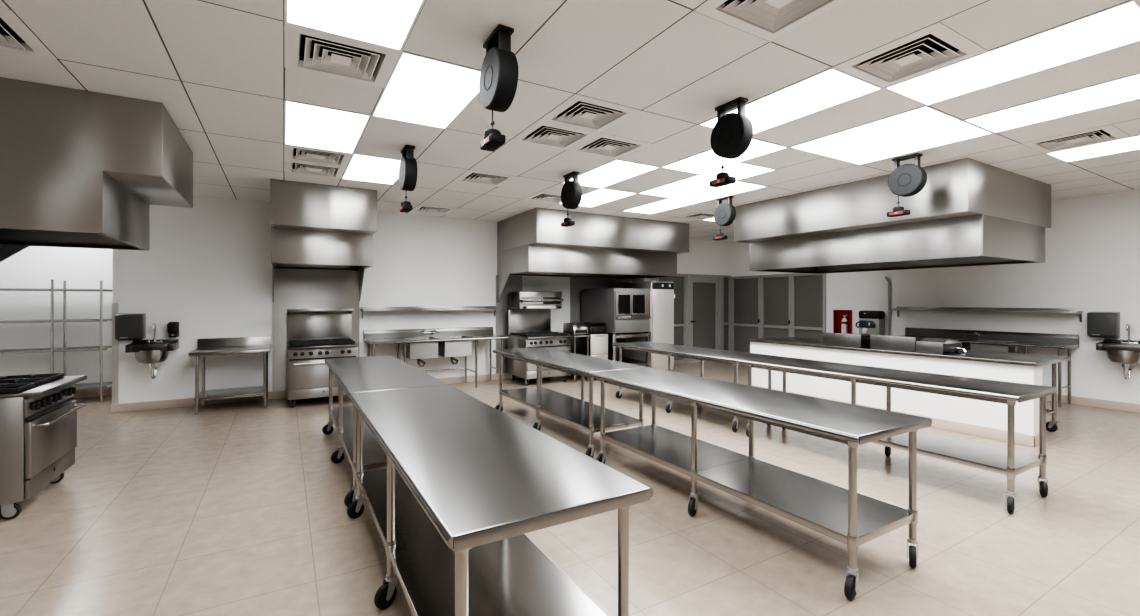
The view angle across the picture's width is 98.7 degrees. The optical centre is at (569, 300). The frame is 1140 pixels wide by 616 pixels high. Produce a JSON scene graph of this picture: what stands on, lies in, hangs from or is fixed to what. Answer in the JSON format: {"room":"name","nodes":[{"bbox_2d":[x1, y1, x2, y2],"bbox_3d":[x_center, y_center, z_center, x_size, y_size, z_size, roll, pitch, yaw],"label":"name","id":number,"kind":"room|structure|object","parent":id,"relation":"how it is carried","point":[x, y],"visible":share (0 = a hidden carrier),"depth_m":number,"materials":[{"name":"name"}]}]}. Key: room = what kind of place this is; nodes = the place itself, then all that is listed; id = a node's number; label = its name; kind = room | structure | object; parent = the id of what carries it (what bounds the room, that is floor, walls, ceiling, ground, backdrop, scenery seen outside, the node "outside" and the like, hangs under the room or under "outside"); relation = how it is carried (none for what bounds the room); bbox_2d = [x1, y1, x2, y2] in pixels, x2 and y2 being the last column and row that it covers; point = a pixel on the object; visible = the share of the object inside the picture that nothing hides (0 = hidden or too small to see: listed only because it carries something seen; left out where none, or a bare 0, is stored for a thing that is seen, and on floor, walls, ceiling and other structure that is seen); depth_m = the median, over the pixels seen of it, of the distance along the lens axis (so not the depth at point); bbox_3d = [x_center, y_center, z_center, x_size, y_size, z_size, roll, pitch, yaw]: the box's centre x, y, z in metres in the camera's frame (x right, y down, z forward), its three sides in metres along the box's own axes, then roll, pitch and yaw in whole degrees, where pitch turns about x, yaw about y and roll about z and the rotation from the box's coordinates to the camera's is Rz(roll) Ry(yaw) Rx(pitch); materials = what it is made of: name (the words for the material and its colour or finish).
{"room":"commercial kitchen","nodes":[
{"label":"commercial kitchen","id":0,"kind":"room"},
{"bbox_2d":[0,246,112,386],"bbox_3d":[-7.421,0.001,7.836,3.300,3.018,0.120,0,0,-30],"label":"wall","id":1,"kind":"structure","parent":0,"point":[33,267],"depth_m":7.50,"materials":[{"name":"white paint"}]},
{"bbox_2d":[73,387,111,397],"bbox_3d":[-7.404,1.445,7.767,3.040,0.130,0.013,0,0,-30],"label":"baseboard","id":2,"kind":"structure","parent":1,"relation":"attached to","point":[107,391],"depth_m":7.69,"materials":[{"name":"beige tile"}]},
{"bbox_2d":[113,196,730,403],"bbox_3d":[-1.028,0.001,9.662,11.960,3.018,0.120,0,0,-30],"label":"wall","id":3,"kind":"structure","parent":0,"point":[206,268],"depth_m":7.37,"materials":[{"name":"white paint"}]},
{"bbox_2d":[112,303,118,403],"bbox_3d":[-6.150,0.712,6.629,0.067,1.364,0.066,0,0,-30],"label":"trim","id":4,"kind":"structure","parent":3,"relation":"attached to","point":[115,306],"depth_m":6.60,"materials":[{"name":"silver metal"}]},
{"bbox_2d":[115,313,145,340],"bbox_3d":[-5.934,0.351,6.610,0.284,0.357,0.192,0,0,-30],"label":"paper towel dispenser","id":5,"kind":"object","parent":3,"relation":"attached to","point":[128,326],"visible":1,"depth_m":6.54,"materials":[{"name":"grey plastic"}]},
{"bbox_2d":[125,323,178,378],"bbox_3d":[-5.653,0.687,6.636,0.490,0.762,0.435,0,0,-30],"label":"sink","id":6,"kind":"object","parent":3,"relation":"attached to","point":[148,351],"visible":1,"depth_m":6.55,"materials":[{"name":"metal"}]},
{"bbox_2d":[147,323,162,342],"bbox_3d":[-5.700,0.446,6.716,0.170,0.279,0.137,0,0,-30],"label":"faucet","id":7,"kind":"object","parent":6,"relation":"on","point":[154,324],"depth_m":6.74,"materials":[{"name":"silver metal"}]},
{"bbox_2d":[197,336,270,347],"bbox_3d":[-4.958,0.613,7.259,0.904,0.130,0.048,0,0,-30],"label":"backsplash","id":8,"kind":"structure","parent":3,"relation":"attached to","point":[240,341],"depth_m":7.23,"materials":[{"name":"metal"}]},
{"bbox_2d":[111,373,519,412],"bbox_3d":[-2.248,1.452,8.941,9.154,0.115,0.134,0,0,-30],"label":"baseboard","id":9,"kind":"structure","parent":3,"relation":"attached to","point":[150,405],"depth_m":7.12,"materials":[{"name":"beige tile"}]},
{"bbox_2d":[270,179,376,390],"bbox_3d":[-3.599,-0.057,7.097,1.252,2.898,1.707,0,0,-30],"label":"range hood","id":10,"kind":"object","parent":3,"relation":"attached to","point":[322,235],"visible":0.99,"depth_m":6.69,"materials":[{"name":"metal"}]},
{"bbox_2d":[363,327,492,339],"bbox_3d":[-2.453,0.586,8.730,2.290,0.178,0.041,0,0,-30],"label":"backsplash","id":11,"kind":"structure","parent":3,"relation":"attached to","point":[367,334],"depth_m":8.63,"materials":[{"name":"metal"}]},
{"bbox_2d":[360,306,501,318],"bbox_3d":[-2.373,0.201,8.613,2.400,0.195,0.327,0,0,-30],"label":"wall shelf","id":12,"kind":"object","parent":3,"relation":"attached to","point":[427,308],"visible":1,"depth_m":8.54,"materials":[{"name":"metal"}]},
{"bbox_2d":[496,208,688,373],"bbox_3d":[0.459,-0.057,9.476,3.360,2.898,1.697,0,0,-30],"label":"range hood","id":13,"kind":"object","parent":3,"relation":"attached to","point":[535,252],"visible":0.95,"depth_m":9.03,"materials":[{"name":"metal"}]},
{"bbox_2d":[658,274,686,363],"bbox_3d":[2.254,0.432,11.547,1.250,2.155,0.100,0,0,-30],"label":"window","id":14,"kind":"structure","parent":3,"relation":"in","point":[680,281],"depth_m":11.77,"materials":[{"name":"grey"}]},
{"bbox_2d":[687,274,721,362],"bbox_3d":[3.334,0.432,12.147,1.200,2.155,0.155,0,0,-30],"label":"door","id":15,"kind":"structure","parent":3,"relation":"in","point":[704,292],"depth_m":12.16,"materials":[{"name":"grey metal"}]},
{"bbox_2d":[722,275,730,350],"bbox_3d":[3.988,0.432,12.562,0.328,2.155,0.100,0,0,-30],"label":"window","id":16,"kind":"structure","parent":3,"relation":"in","point":[726,280],"depth_m":12.58,"materials":[{"name":"grey"}]},
{"bbox_2d":[0,361,1139,615],"bbox_3d":[0.810,1.560,4.528,14.170,0.100,14.200,0,0,-30],"label":"floor","id":17,"kind":"structure","parent":0,"point":[235,508],"depth_m":3.23,"materials":[{"name":"beige tile"}]},
{"bbox_2d":[0,288,62,353],"bbox_3d":[-7.952,0.602,6.992,0.894,1.814,0.493,0,0,-30],"label":"shelving unit","id":18,"kind":"object","parent":17,"relation":"on","point":[33,350],"visible":0.58,"depth_m":6.95,"materials":[{"name":"silver metal"}]},
{"bbox_2d":[0,373,86,518],"bbox_3d":[-4.316,0.818,3.581,0.944,1.385,0.910,0,0,-30],"label":"gas range","id":19,"kind":"object","parent":17,"relation":"on","point":[38,412],"visible":1,"depth_m":3.49,"materials":[{"name":"metal"}]},
{"bbox_2d":[0,375,86,397],"bbox_3d":[-4.320,0.656,3.579,0.935,0.037,0.900,0,0,-30],"label":"cooktop","id":20,"kind":"object","parent":19,"relation":"in","point":[40,389],"depth_m":3.63,"materials":[{"name":"metal"}]},
{"bbox_2d":[51,279,112,401],"bbox_3d":[-7.302,0.602,7.372,0.606,1.814,0.493,0,0,-30],"label":"shelving unit","id":21,"kind":"object","parent":17,"relation":"on","point":[101,384],"visible":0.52,"depth_m":7.28,"materials":[{"name":"silver metal"}]},
{"bbox_2d":[189,336,271,414],"bbox_3d":[-4.770,1.029,6.938,0.910,0.962,0.793,0,0,-30],"label":"table","id":22,"kind":"object","parent":17,"relation":"on","point":[208,347],"visible":1,"depth_m":6.87,"materials":[{"name":"metal"}]},
{"bbox_2d":[287,309,357,407],"bbox_3d":[-3.726,0.818,7.352,0.910,1.385,0.944,0,0,-30],"label":"gas range","id":23,"kind":"object","parent":17,"relation":"on","point":[314,336],"visible":0.84,"depth_m":7.10,"materials":[{"name":"metal"}]},
{"bbox_2d":[287,309,353,313],"bbox_3d":[-3.868,0.168,7.594,0.910,0.085,0.304,0,0,-30],"label":"shelf","id":24,"kind":"object","parent":23,"relation":"attached to","point":[289,311],"depth_m":7.57,"materials":[{"name":"metal"}]},
{"bbox_2d":[287,342,357,349],"bbox_3d":[-3.729,0.656,7.356,0.900,0.037,0.935,0,0,-30],"label":"cooktop","id":25,"kind":"object","parent":23,"relation":"in","point":[290,345],"depth_m":7.03,"materials":[{"name":"metal"}]},
{"bbox_2d":[322,355,447,506],"bbox_3d":[-1.909,1.090,4.771,0.778,0.840,2.443,0,0,-30],"label":"work table","id":26,"kind":"object","parent":17,"relation":"on","point":[369,373],"visible":0.48,"depth_m":4.38,"materials":[{"name":"metal"}]},
{"bbox_2d":[363,327,507,387],"bbox_3d":[-2.272,1.003,8.422,2.290,1.012,0.756,0,0,-30],"label":"table","id":27,"kind":"object","parent":17,"relation":"on","point":[418,344],"visible":0.75,"depth_m":8.35,"materials":[{"name":"metal"}]},
{"bbox_2d":[347,385,653,615],"bbox_3d":[-0.662,1.090,2.642,0.776,0.840,2.498,0,0,-30],"label":"work table","id":28,"kind":"object","parent":17,"relation":"on","point":[462,485],"visible":1,"depth_m":2.08,"materials":[{"name":"metal"}]},
{"bbox_2d":[507,309,572,384],"bbox_3d":[-0.573,0.840,9.161,0.900,1.340,0.944,0,0,-30],"label":"gas range","id":29,"kind":"object","parent":17,"relation":"on","point":[527,328],"visible":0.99,"depth_m":9.04,"materials":[{"name":"metal"}]},
{"bbox_2d":[510,291,562,308],"bbox_3d":[-0.629,-0.010,9.316,0.888,0.330,0.501,0,0,-30],"label":"salamander broiler","id":30,"kind":"object","parent":29,"relation":"on","point":[518,299],"visible":1,"depth_m":9.14,"materials":[{"name":"metal"}]},
{"bbox_2d":[507,334,572,338],"bbox_3d":[-0.576,0.656,9.165,0.900,0.037,0.935,0,0,-30],"label":"cooktop","id":31,"kind":"object","parent":29,"relation":"in","point":[510,336],"depth_m":8.85,"materials":[{"name":"metal"}]},
{"bbox_2d":[493,347,646,457],"bbox_3d":[-0.131,1.090,5.811,0.778,0.840,2.443,0,0,-30],"label":"work table","id":32,"kind":"object","parent":17,"relation":"on","point":[582,414],"visible":0.78,"depth_m":5.50,"materials":[{"name":"silver metal"}]},
{"bbox_2d":[557,334,589,382],"bbox_3d":[0.049,1.076,9.354,0.330,0.868,0.700,0,0,-30],"label":"stand","id":33,"kind":"object","parent":17,"relation":"on","point":[574,335],"visible":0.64,"depth_m":9.13,"materials":[{"name":"metal"}]},
{"bbox_2d":[563,323,588,334],"bbox_3d":[0.113,0.534,9.245,0.336,0.216,0.414,0,0,-30],"label":"toaster","id":34,"kind":"object","parent":33,"relation":"on","point":[569,328],"visible":0.94,"depth_m":9.12,"materials":[{"name":"metal"}]},
{"bbox_2d":[571,332,607,358],"bbox_3d":[0.385,1.067,9.533,0.400,0.884,0.730,0,0,-30],"label":"fryer","id":35,"kind":"object","parent":17,"relation":"on","point":[598,342],"visible":0.59,"depth_m":9.28,"materials":[{"name":"metal"}]},
{"bbox_2d":[581,288,651,366],"bbox_3d":[0.925,0.637,9.927,0.870,1.744,1.255,0,0,-30],"label":"double oven","id":36,"kind":"object","parent":17,"relation":"on","point":[623,310],"visible":0.83,"depth_m":9.50,"materials":[{"name":"metal"}]},
{"bbox_2d":[608,357,646,363],"bbox_3d":[0.924,1.214,9.929,0.810,0.009,1.070,0,0,-30],"label":"shelf","id":37,"kind":"object","parent":36,"relation":"attached to","point":[626,360],"depth_m":9.74,"materials":[{"name":"metal"}]},
{"bbox_2d":[623,281,674,369],"bbox_3d":[1.652,0.562,10.303,0.605,1.894,0.980,0,0,-30],"label":"tall cabinet","id":38,"kind":"object","parent":17,"relation":"on","point":[663,295],"visible":0.59,"depth_m":9.90,"materials":[{"name":"silver metal"}]},
{"bbox_2d":[612,341,773,431],"bbox_3d":[1.579,1.090,6.811,0.778,0.840,2.443,0,0,-30],"label":"work table","id":39,"kind":"object","parent":17,"relation":"on","point":[698,353],"visible":0.5,"depth_m":6.56,"materials":[{"name":"silver metal"}]},
{"bbox_2d":[588,367,931,599],"bbox_3d":[1.107,1.090,3.677,0.776,0.840,2.498,0,0,-30],"label":"work table","id":40,"kind":"object","parent":17,"relation":"on","point":[852,518],"visible":0.96,"depth_m":3.12,"materials":[{"name":"silver metal"}]},
{"bbox_2d":[735,356,1056,513],"bbox_3d":[2.816,1.090,4.676,0.776,0.840,2.498,0,0,-30],"label":"work table","id":41,"kind":"object","parent":17,"relation":"on","point":[1009,462],"visible":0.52,"depth_m":3.95,"materials":[{"name":"silver metal"}]},
{"bbox_2d":[748,337,1070,431],"bbox_3d":[4.295,1.072,6.809,1.030,0.876,3.600,0,0,-30],"label":"work table","id":42,"kind":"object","parent":17,"relation":"on","point":[1034,360],"depth_m":5.66,"materials":[{"name":"grey metal"}]},
{"bbox_2d":[823,332,869,346],"bbox_3d":[4.059,0.545,6.996,0.630,0.176,0.540,0,0,-30],"label":"griddle","id":43,"kind":"object","parent":42,"relation":"on","point":[840,339],"visible":0.79,"depth_m":6.79,"materials":[{"name":"metal"}]},
{"bbox_2d":[870,335,923,351],"bbox_3d":[4.392,0.544,6.426,0.630,0.179,0.540,0,0,-30],"label":"griddle","id":44,"kind":"object","parent":42,"relation":"on","point":[902,343],"depth_m":6.26,"materials":[{"name":"metal"}]},
{"bbox_2d":[748,337,1070,366],"bbox_3d":[4.295,0.654,6.809,1.030,0.040,3.600,0,0,-30],"label":"countertop","id":45,"kind":"structure","parent":42,"relation":"on","point":[1034,360],"depth_m":5.88,"materials":[{"name":"metal"}]},
{"bbox_2d":[916,338,966,353],"bbox_3d":[4.586,0.550,5.984,0.520,0.166,0.403,0,0,-30],"label":"fryer","id":46,"kind":"object","parent":42,"relation":"on","point":[927,345],"visible":1,"depth_m":5.91,"materials":[{"name":"metal"}]},
{"bbox_2d":[898,328,1078,407],"bbox_3d":[6.564,1.003,7.945,0.576,1.012,2.290,0,0,-30],"label":"table","id":47,"kind":"object","parent":17,"relation":"on","point":[996,341],"visible":0.47,"depth_m":7.59,"materials":[{"name":"metal"}]},
{"bbox_2d":[0,0,1139,241],"bbox_3d":[0.788,-1.508,4.516,14.020,0.001,14.100,0,0,-30],"label":"ceiling","id":48,"kind":"structure","parent":0,"point":[216,67],"depth_m":3.41,"materials":[{"name":"tile"}]},
{"bbox_2d":[0,8,56,58],"bbox_3d":[-3.311,-1.546,2.643,0.609,0.104,0.595,0,0,-30],"label":"ceiling vent","id":49,"kind":"object","parent":48,"relation":"in","point":[15,36],"visible":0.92,"depth_m":2.85,"materials":[{"name":"white metal"}]},
{"bbox_2d":[0,77,192,261],"bbox_3d":[-4.246,-0.733,3.901,1.798,1.546,1.458,0,0,-30],"label":"range hood","id":50,"kind":"object","parent":48,"relation":"hanging from","point":[79,168],"visible":1,"depth_m":3.53,"materials":[{"name":"metal"}]},
{"bbox_2d":[284,152,345,178],"bbox_3d":[-2.931,-1.546,5.622,0.609,0.104,0.595,0,0,-30],"label":"ceiling vent","id":51,"kind":"object","parent":48,"relation":"in","point":[290,166],"visible":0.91,"depth_m":5.64,"materials":[{"name":"white metal"}]},
{"bbox_2d":[284,144,352,166],"bbox_3d":[-2.631,-1.546,5.108,0.609,0.104,0.595,0,0,-30],"label":"ceiling vent","id":52,"kind":"object","parent":48,"relation":"in","point":[319,156],"visible":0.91,"depth_m":5.13,"materials":[{"name":"white metal"}]},
{"bbox_2d":[284,100,370,153],"bbox_3d":[-2.180,-1.505,4.338,0.611,0.006,1.190,0,0,-30],"label":"recessed light","id":53,"kind":"object","parent":48,"relation":"in","point":[305,125],"visible":1,"depth_m":4.25,"materials":[{"name":"white plastic"}]},
{"bbox_2d":[284,23,400,87],"bbox_3d":[-1.429,-1.546,3.054,0.609,0.104,0.595,0,0,-30],"label":"ceiling vent","id":54,"kind":"object","parent":48,"relation":"in","point":[305,49],"visible":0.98,"depth_m":3.05,"materials":[{"name":"white metal"}]},
{"bbox_2d":[284,0,425,51],"bbox_3d":[-0.979,-1.505,2.283,0.611,0.006,1.190,0,0,-30],"label":"recessed light","id":55,"kind":"object","parent":48,"relation":"in","point":[389,24],"visible":1,"depth_m":2.61,"materials":[{"name":"white plastic"}]},
{"bbox_2d":[341,153,399,184],"bbox_3d":[-2.254,-1.505,5.673,0.611,0.006,1.190,0,0,-30],"label":"recessed light","id":56,"kind":"object","parent":48,"relation":"in","point":[360,167],"visible":0.76,"depth_m":5.61,"materials":[{"name":"white plastic"}]},
{"bbox_2d":[399,145,416,212],"bbox_3d":[-1.613,-1.204,4.860,0.118,0.605,0.350,0,0,-30],"label":"reel","id":57,"kind":"object","parent":48,"relation":"hanging from","point":[408,163],"visible":1,"depth_m":4.76,"materials":[{"name":"black plastic"}]},
{"bbox_2d":[371,51,480,128],"bbox_3d":[-1.052,-1.505,3.619,0.611,0.006,1.190,0,0,-30],"label":"recessed light","id":58,"kind":"object","parent":48,"relation":"in","point":[421,90],"visible":0.83,"depth_m":3.52,"materials":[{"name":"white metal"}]},
{"bbox_2d":[411,205,456,213],"bbox_3d":[-2.251,-1.546,8.088,0.609,0.104,0.595,0,0,-30],"label":"ceiling vent","id":59,"kind":"object","parent":48,"relation":"in","point":[421,208],"visible":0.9,"depth_m":8.06,"materials":[{"name":"white metal"}]},
{"bbox_2d":[454,170,516,185],"bbox_3d":[-1.049,-1.546,6.033,0.609,0.104,0.595,0,0,-30],"label":"ceiling vent","id":60,"kind":"object","parent":48,"relation":"in","point":[470,176],"visible":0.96,"depth_m":6.01,"materials":[{"name":"white metal"}]},
{"bbox_2d":[479,24,517,151],"bbox_3d":[-0.417,-1.204,2.803,0.118,0.605,0.350,0,0,-30],"label":"reel","id":61,"kind":"object","parent":48,"relation":"hanging from","point":[498,81],"visible":1,"depth_m":2.72,"materials":[{"name":"black plastic"}]},
{"bbox_2d":[480,129,505,151],"bbox_3d":[-0.454,-0.948,2.868,0.100,0.092,0.200,0,0,-30],"label":"outlet","id":62,"kind":"object","parent":61,"relation":"attached to","point":[493,139],"depth_m":2.82,"materials":[{"name":"black plastic"}]},
{"bbox_2d":[524,191,560,202],"bbox_3d":[-0.295,-1.546,7.163,0.609,0.104,0.595,0,0,-30],"label":"ceiling vent","id":63,"kind":"object","parent":48,"relation":"in","point":[540,196],"visible":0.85,"depth_m":7.13,"materials":[{"name":"white metal"}]},
{"bbox_2d":[511,120,597,149],"bbox_3d":[-0.148,-1.546,4.492,0.609,0.104,0.595,0,0,-30],"label":"ceiling vent","id":64,"kind":"object","parent":48,"relation":"in","point":[541,133],"visible":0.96,"depth_m":4.48,"materials":[{"name":"white metal"}]},
{"bbox_2d":[561,171,581,226],"bbox_3d":[0.011,-1.204,5.833,0.118,0.605,0.350,0,0,-30],"label":"reel","id":65,"kind":"object","parent":48,"relation":"hanging from","point":[571,193],"visible":1,"depth_m":5.76,"materials":[{"name":"black plastic"}]},
{"bbox_2d":[539,94,640,132],"bbox_3d":[0.152,-1.546,3.979,0.609,0.104,0.595,0,0,-30],"label":"ceiling vent","id":66,"kind":"object","parent":48,"relation":"in","point":[578,111],"visible":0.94,"depth_m":3.96,"materials":[{"name":"white metal"}]},
{"bbox_2d":[558,188,636,206],"bbox_3d":[0.382,-1.505,7.215,0.611,0.006,1.190,0,0,-30],"label":"recessed light","id":67,"kind":"object","parent":48,"relation":"in","point":[600,196],"visible":0.86,"depth_m":7.07,"materials":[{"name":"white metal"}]},
{"bbox_2d":[567,133,651,158],"bbox_3d":[0.379,-1.546,4.801,0.609,0.104,0.595,0,0,-30],"label":"ceiling vent","id":68,"kind":"object","parent":48,"relation":"in","point":[601,144],"visible":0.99,"depth_m":4.77,"materials":[{"name":"white metal"}]},
{"bbox_2d":[562,159,659,187],"bbox_3d":[0.456,-1.505,5.879,0.611,0.006,1.190,0,0,-30],"label":"recessed light","id":69,"kind":"object","parent":48,"relation":"in","point":[615,171],"visible":1,"depth_m":5.79,"materials":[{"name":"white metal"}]},
{"bbox_2d":[623,198,699,213],"bbox_3d":[1.437,-1.505,7.831,0.611,0.006,1.190,0,0,-30],"label":"recessed light","id":70,"kind":"object","parent":48,"relation":"in","point":[670,203],"visible":1,"depth_m":7.82,"materials":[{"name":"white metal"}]},
{"bbox_2d":[638,174,715,197],"bbox_3d":[1.510,-1.505,6.496,0.611,0.006,1.190,0,0,-30],"label":"recessed light","id":71,"kind":"object","parent":48,"relation":"in","point":[697,182],"visible":0.76,"depth_m":6.50,"materials":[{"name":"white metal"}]},
{"bbox_2d":[673,181,767,201],"bbox_3d":[2.037,-1.505,6.804,0.611,0.006,1.190,0,0,-30],"label":"recessed light","id":72,"kind":"object","parent":48,"relation":"in","point":[711,193],"visible":0.89,"depth_m":6.74,"materials":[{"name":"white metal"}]},
{"bbox_2d":[660,138,788,173],"bbox_3d":[1.584,-1.505,5.160,0.611,0.006,1.190,0,0,-30],"label":"recessed light","id":73,"kind":"object","parent":48,"relation":"in","point":[706,161],"visible":0.83,"depth_m":5.21,"materials":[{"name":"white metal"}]},
{"bbox_2d":[713,196,735,239],"bbox_3d":[2.254,-1.204,7.157,0.118,0.605,0.350,0,0,-30],"label":"reel","id":74,"kind":"object","parent":48,"relation":"hanging from","point":[724,213],"visible":1,"depth_m":7.11,"materials":[{"name":"black plastic"}]},
{"bbox_2d":[709,97,752,187],"bbox_3d":[1.227,-1.204,3.753,0.118,0.605,0.350,0,0,-30],"label":"reel","id":75,"kind":"object","parent":48,"relation":"hanging from","point":[732,133],"visible":1,"depth_m":3.70,"materials":[{"name":"black plastic"}]},
{"bbox_2d":[709,172,735,187],"bbox_3d":[1.190,-0.948,3.818,0.100,0.092,0.200,0,0,-30],"label":"outlet","id":76,"kind":"object","parent":75,"relation":"attached to","point":[722,178],"depth_m":3.77,"materials":[{"name":"black plastic"}]},
{"bbox_2d":[700,162,776,180],"bbox_3d":[1.961,-1.505,5.726,0.611,0.006,0.595,0,0,-30],"label":"recessed light","id":77,"kind":"object","parent":48,"relation":"in","point":[741,170],"visible":0.76,"depth_m":5.65,"materials":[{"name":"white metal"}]},
{"bbox_2d":[694,0,848,41],"bbox_3d":[1.054,-1.546,2.438,0.609,0.104,0.595,0,0,-30],"label":"ceiling vent","id":78,"kind":"object","parent":48,"relation":"in","point":[769,20],"visible":1,"depth_m":2.56,"materials":[{"name":"white metal"}]},
{"bbox_2d":[698,67,883,134],"bbox_3d":[1.657,-1.505,3.825,0.611,0.006,1.190,0,0,-30],"label":"recessed light","id":79,"kind":"object","parent":48,"relation":"in","point":[831,87],"visible":0.76,"depth_m":3.66,"materials":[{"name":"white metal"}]},
{"bbox_2d":[789,105,962,156],"bbox_3d":[2.712,-1.505,4.441,0.611,0.006,1.190,0,0,-30],"label":"recessed light","id":80,"kind":"object","parent":48,"relation":"in","point":[923,118],"visible":1,"depth_m":4.35,"materials":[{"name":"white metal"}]},
{"bbox_2d":[734,158,1050,273],"bbox_3d":[4.445,-0.998,7.103,2.395,1.016,3.105,0,0,-30],"label":"range hood","id":81,"kind":"object","parent":48,"relation":"hanging from","point":[967,212],"visible":1,"depth_m":6.09,"materials":[{"name":"metal"}]},
{"bbox_2d":[887,153,926,216],"bbox_3d":[3.521,-1.204,5.129,0.118,0.605,0.350,0,0,-30],"label":"reel","id":82,"kind":"object","parent":48,"relation":"hanging from","point":[906,180],"visible":1,"depth_m":5.09,"materials":[{"name":"black plastic"}]},
{"bbox_2d":[887,206,909,216],"bbox_3d":[3.484,-0.948,5.194,0.100,0.092,0.200,0,0,-30],"label":"outlet","id":83,"kind":"object","parent":82,"relation":"attached to","point":[897,211],"depth_m":5.16,"materials":[{"name":"red"}]},
{"bbox_2d":[827,121,992,164],"bbox_3d":[3.239,-1.505,4.750,0.611,0.006,1.190,0,0,-30],"label":"recessed light","id":84,"kind":"object","parent":48,"relation":"in","point":[961,130],"visible":1,"depth_m":4.68,"materials":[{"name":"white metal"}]},
{"bbox_2d":[833,22,987,87],"bbox_3d":[2.108,-1.546,3.054,0.609,0.104,0.595,0,0,-30],"label":"ceiling vent","id":85,"kind":"object","parent":48,"relation":"in","point":[935,46],"visible":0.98,"depth_m":3.04,"materials":[{"name":"white metal"}]},
{"bbox_2d":[884,0,1139,105],"bbox_3d":[2.785,-1.505,3.106,0.611,0.006,1.190,0,0,-30],"label":"recessed light","id":86,"kind":"object","parent":48,"relation":"in","point":[1117,26],"visible":1,"depth_m":3.00,"materials":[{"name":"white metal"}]},
{"bbox_2d":[963,73,1139,132],"bbox_3d":[3.840,-1.505,3.723,0.611,0.006,1.190,0,0,-30],"label":"recessed light","id":87,"kind":"object","parent":48,"relation":"in","point":[1124,89],"visible":1,"depth_m":3.77,"materials":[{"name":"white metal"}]},
{"bbox_2d":[1022,124,1130,152],"bbox_3d":[4.744,-1.546,4.596,0.609,0.104,0.595,0,0,-30],"label":"ceiling vent","id":88,"kind":"object","parent":48,"relation":"in","point":[1106,133],"visible":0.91,"depth_m":4.58,"materials":[{"name":"white metal"}]},
{"bbox_2d":[1045,135,1139,161],"bbox_3d":[5.421,-1.505,4.647,0.611,0.006,1.190,0,0,-30],"label":"recessed light","id":89,"kind":"object","parent":48,"relation":"in","point":[1132,143],"visible":1,"depth_m":4.89,"materials":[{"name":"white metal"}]},
{"bbox_2d":[750,342,1041,434],"bbox_3d":[3.991,1.093,6.646,0.240,0.835,3.555,0,0,-30],"label":"wall","id":90,"kind":"structure","parent":0,"point":[958,409],"depth_m":5.99,"materials":[{"name":"white paint"}]},
{"bbox_2d":[752,385,1038,446],"bbox_3d":[3.988,1.450,6.637,0.253,0.120,3.568,0,0,-30],"label":"baseboard","id":91,"kind":"structure","parent":90,"relation":"attached to","point":[970,429],"depth_m":5.47,"materials":[{"name":"paint"}]},
{"bbox_2d":[731,189,1139,403],"bbox_3d":[7.303,0.001,7.381,0.120,3.018,12.470,0,0,-30],"label":"wall","id":92,"kind":"structure","parent":0,"point":[1092,262],"depth_m":7.33,"materials":[{"name":"white paint"}]},
{"bbox_2d":[731,275,760,352],"bbox_3d":[4.405,0.448,12.247,0.130,2.125,0.897,0,0,-30],"label":"door","id":93,"kind":"structure","parent":92,"relation":"in","point":[745,290],"depth_m":12.28,"materials":[{"name":"grey"}]},
{"bbox_2d":[761,274,790,337],"bbox_3d":[4.843,0.448,11.498,0.130,2.125,0.820,0,0,-30],"label":"window","id":94,"kind":"structure","parent":92,"relation":"in","point":[775,289],"depth_m":11.51,"materials":[{"name":"grey"}]},
{"bbox_2d":[791,273,825,338],"bbox_3d":[5.273,0.448,10.793,0.100,2.125,0.810,0,0,-30],"label":"window","id":95,"kind":"structure","parent":92,"relation":"in","point":[808,291],"depth_m":10.81,"materials":[{"name":"grey glass"}]},
{"bbox_2d":[833,310,851,332],"bbox_3d":[5.670,0.445,10.128,0.135,0.510,0.380,0,0,-30],"label":"fire extinguisher cabinet","id":96,"kind":"object","parent":92,"relation":"attached to","point":[837,314],"visible":0.54,"depth_m":10.24,"materials":[{"name":"red metal"}]},
{"bbox_2d":[855,311,884,335],"bbox_3d":[5.813,0.443,9.549,0.259,0.495,0.518,0,0,-30],"label":"wall dispenser","id":97,"kind":"object","parent":92,"relation":"attached to","point":[870,322],"visible":0.97,"depth_m":9.41,"materials":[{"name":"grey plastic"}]},
{"bbox_2d":[888,307,1083,321],"bbox_3d":[6.657,0.210,8.064,0.297,0.195,2.500,0,0,-30],"label":"wall shelf","id":98,"kind":"object","parent":92,"relation":"attached to","point":[1079,311],"visible":1,"depth_m":7.81,"materials":[{"name":"metal"}]},
{"bbox_2d":[905,328,1078,346],"bbox_3d":[6.795,0.586,8.080,0.041,0.178,2.290,0,0,-30],"label":"backsplash","id":99,"kind":"structure","parent":92,"relation":"attached to","point":[988,335],"depth_m":7.86,"materials":[{"name":"metal"}]},
{"bbox_2d":[1046,394,1139,412],"bbox_3d":[7.918,1.452,6.195,0.013,0.115,9.700,0,0,-30],"label":"baseboard","id":100,"kind":"structure","parent":92,"relation":"attached to","point":[1132,407],"depth_m":6.91,"materials":[{"name":"beige tile"}]},
{"bbox_2d":[1087,312,1119,337],"bbox_3d":[7.441,0.334,6.831,0.192,0.357,0.284,0,0,-30],"label":"paper towel dispenser","id":101,"kind":"object","parent":92,"relation":"attached to","point":[1099,324],"visible":1,"depth_m":6.76,"materials":[{"name":"grey plastic"}]},
{"bbox_2d":[1096,323,1139,379],"bbox_3d":[7.459,0.687,6.563,0.435,0.762,0.490,0,0,-30],"label":"sink","id":102,"kind":"object","parent":92,"relation":"attached to","point":[1123,352],"visible":1,"depth_m":6.53,"materials":[{"name":"metal"}]},
{"bbox_2d":[1120,323,1138,343],"bbox_3d":[7.540,0.446,6.610,0.137,0.279,0.170,0,0,-30],"label":"faucet","id":103,"kind":"object","parent":102,"relation":"on","point":[1128,325],"depth_m":6.62,"materials":[{"name":"silver metal"}]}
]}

